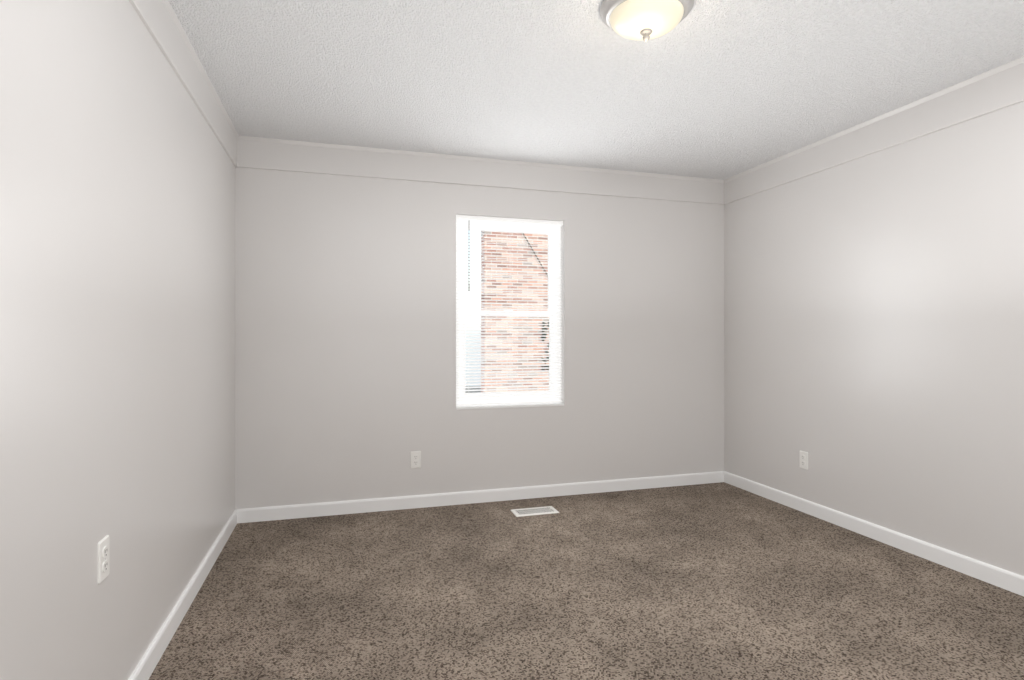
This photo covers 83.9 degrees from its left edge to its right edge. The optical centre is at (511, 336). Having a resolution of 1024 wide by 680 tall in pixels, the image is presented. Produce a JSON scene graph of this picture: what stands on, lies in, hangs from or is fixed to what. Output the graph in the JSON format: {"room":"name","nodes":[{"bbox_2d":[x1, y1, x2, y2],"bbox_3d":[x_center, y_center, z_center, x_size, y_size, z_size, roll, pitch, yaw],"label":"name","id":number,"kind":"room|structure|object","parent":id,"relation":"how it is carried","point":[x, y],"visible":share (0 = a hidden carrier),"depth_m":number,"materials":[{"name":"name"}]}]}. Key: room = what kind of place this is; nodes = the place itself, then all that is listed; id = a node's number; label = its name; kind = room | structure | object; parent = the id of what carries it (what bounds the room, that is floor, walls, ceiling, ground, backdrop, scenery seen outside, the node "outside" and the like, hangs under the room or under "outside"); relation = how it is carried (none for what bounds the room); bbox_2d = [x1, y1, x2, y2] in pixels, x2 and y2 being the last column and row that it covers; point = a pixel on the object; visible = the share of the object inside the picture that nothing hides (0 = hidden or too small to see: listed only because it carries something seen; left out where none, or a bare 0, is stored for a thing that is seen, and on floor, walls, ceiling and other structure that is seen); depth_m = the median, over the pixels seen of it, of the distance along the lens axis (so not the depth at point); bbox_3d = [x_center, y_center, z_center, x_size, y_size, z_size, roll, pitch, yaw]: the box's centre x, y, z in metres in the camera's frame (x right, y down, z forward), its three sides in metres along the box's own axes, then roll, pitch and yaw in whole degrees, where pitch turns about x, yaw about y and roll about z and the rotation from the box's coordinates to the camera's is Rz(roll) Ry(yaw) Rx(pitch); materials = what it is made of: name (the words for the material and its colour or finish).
{"room":"empty bedroom","nodes":[
{"label":"empty bedroom","id":0,"kind":"room"},
{"bbox_2d":[0,0,234,679],"bbox_3d":[-1.051,-0.044,1.034,0.140,2.400,5.460,0,0,-16],"label":"wall","id":1,"kind":"structure","parent":0,"point":[117,296],"depth_m":1.60,"materials":[{"name":"paint"}]},
{"bbox_2d":[98,535,109,583],"bbox_3d":[-1.139,0.621,1.592,0.008,0.114,0.070,0,0,-16],"label":"electrical outlet","id":2,"kind":"object","parent":1,"relation":"attached to","point":[103,558],"visible":1,"depth_m":1.58,"materials":[{"name":"white plastic"}]},
{"bbox_2d":[128,509,236,679],"bbox_3d":[-0.977,1.113,1.056,0.014,0.085,5.180,0,0,-16],"label":"baseboard","id":3,"kind":"structure","parent":1,"relation":"attached to","point":[149,661],"depth_m":2.30,"materials":[{"name":"white wood"}]},
{"bbox_2d":[129,0,238,166],"bbox_3d":[-0.972,-1.149,1.057,0.024,0.190,5.180,0,0,-16],"label":"trim","id":4,"kind":"structure","parent":1,"relation":"attached to","point":[160,21],"depth_m":2.39,"materials":[{"name":"paint"}]},
{"bbox_2d":[235,167,723,508],"bbox_3d":[-0.032,-0.044,4.110,3.562,2.400,0.140,0,0,-16],"label":"wall","id":5,"kind":"structure","parent":0,"point":[345,338],"depth_m":3.89,"materials":[{"name":"paint"}]},
{"bbox_2d":[411,451,420,467],"bbox_3d":[-0.650,0.831,3.850,0.070,0.114,0.008,0,0,-16],"label":"electrical outlet","id":6,"kind":"object","parent":5,"relation":"attached to","point":[415,459],"visible":1,"depth_m":3.85,"materials":[{"name":"white plastic"}]},
{"bbox_2d":[236,471,723,522],"bbox_3d":[-0.010,1.113,4.036,3.562,0.085,0.014,0,0,-16],"label":"baseboard","id":7,"kind":"structure","parent":5,"relation":"attached to","point":[258,514],"depth_m":3.94,"materials":[{"name":"white wood"}]},
{"bbox_2d":[237,136,723,204],"bbox_3d":[-0.008,-1.149,4.032,3.562,0.190,0.024,0,0,-16],"label":"trim","id":8,"kind":"structure","parent":5,"relation":"attached to","point":[288,155],"depth_m":3.94,"materials":[{"name":"paint"}]},
{"bbox_2d":[456,219,560,405],"bbox_3d":[-0.031,-0.179,4.144,0.800,1.340,0.065,0,0,-16],"label":"window","id":9,"kind":"structure","parent":5,"relation":"in","point":[484,227],"depth_m":4.14,"materials":[{"name":"white plastic"}]},
{"bbox_2d":[456,214,562,405],"bbox_3d":[-0.011,-0.185,4.074,0.796,1.328,0.040,0,0,-16],"label":"window blind","id":10,"kind":"object","parent":9,"relation":"attached to","point":[510,220],"visible":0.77,"depth_m":4.06,"materials":[{"name":"white plastic"}]},
{"bbox_2d":[456,403,563,409],"bbox_3d":[-0.012,0.495,4.078,0.800,0.016,0.074,0,0,-16],"label":"window sill","id":11,"kind":"structure","parent":5,"relation":"attached to","point":[507,406],"depth_m":4.04,"materials":[{"name":"white wood"}]},
{"bbox_2d":[149,482,1023,679],"bbox_3d":[0.724,1.206,1.560,3.842,0.100,5.460,0,0,-16],"label":"floor","id":12,"kind":"structure","parent":0,"point":[718,581],"depth_m":2.50,"materials":[{"name":"brown carpet"}]},
{"bbox_2d":[511,506,558,516],"bbox_3d":[0.151,1.151,3.768,0.295,0.010,0.145,0,0,-16],"label":"floor vent","id":13,"kind":"object","parent":12,"relation":"in","point":[533,511],"visible":1,"depth_m":3.75,"materials":[{"name":"white metal"}]},
{"bbox_2d":[168,0,1023,179],"bbox_3d":[0.724,-1.294,1.560,3.842,0.100,5.460,0,0,-16],"label":"ceiling","id":14,"kind":"structure","parent":0,"point":[718,89],"depth_m":2.67,"materials":[{"name":"white paint"}]},
{"bbox_2d":[600,0,693,41],"bbox_3d":[0.505,-1.176,2.142,0.344,0.136,0.344,0,0,-16],"label":"ceiling light","id":15,"kind":"object","parent":14,"relation":"attached to","point":[645,20],"visible":1,"depth_m":2.09,"materials":[{"name":"white glass"}]},
{"bbox_2d":[724,101,1023,575],"bbox_3d":[2.499,-0.044,2.086,0.140,2.400,5.460,0,0,-16],"label":"wall","id":16,"kind":"structure","parent":0,"point":[874,335],"depth_m":3.15,"materials":[{"name":"paint"}]},
{"bbox_2d":[800,451,807,469],"bbox_3d":[1.925,0.814,3.762,0.008,0.114,0.070,0,0,-16],"label":"electrical outlet","id":17,"kind":"object","parent":16,"relation":"attached to","point":[803,460],"visible":1,"depth_m":3.75,"materials":[{"name":"white plastic"}]},
{"bbox_2d":[724,471,1023,595],"bbox_3d":[2.425,1.113,2.064,0.014,0.085,5.180,0,0,-16],"label":"baseboard","id":18,"kind":"structure","parent":16,"relation":"attached to","point":[993,575],"depth_m":3.13,"materials":[{"name":"white wood"}]},
{"bbox_2d":[724,56,1023,204],"bbox_3d":[2.420,-1.149,2.062,0.024,0.190,5.180,0,0,-16],"label":"trim","id":19,"kind":"structure","parent":16,"relation":"attached to","point":[996,89],"depth_m":3.13,"materials":[{"name":"paint"}]},
{"label":"outside","id":20,"kind":"structure","parent":0,"visible":0},
{"bbox_2d":[465,386,480,392],"bbox_3d":[-0.520,1.831,12.319,22.000,0.150,15.840,0,0,-16],"label":"ground","id":21,"kind":"structure","parent":20,"point":[471,389],"depth_m":18.99,"materials":[{"name":"grey"}]},
{"bbox_2d":[481,230,548,391],"bbox_3d":[4.854,-2.544,12.942,11.340,8.600,0.300,0,0,-16],"label":"brick facade","id":22,"kind":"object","parent":21,"relation":"on","point":[505,248],"depth_m":11.37,"materials":[{"name":"beige brick"}]},
{"bbox_2d":[522,233,547,274],"bbox_3d":[0.476,-1.644,11.457,0.839,1.312,0.001,0,0,-16],"label":"cable","id":23,"kind":"object","parent":22,"relation":"attached to","point":[534,253],"depth_m":11.44,"materials":[{"name":"grey plastic"}]},
{"bbox_2d":[541,322,548,369],"bbox_3d":[0.751,0.201,11.513,0.382,1.135,0.030,0,0,-16],"label":"vine","id":24,"kind":"object","parent":22,"relation":"attached to","point":[547,345],"depth_m":11.49,"materials":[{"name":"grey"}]}
]}

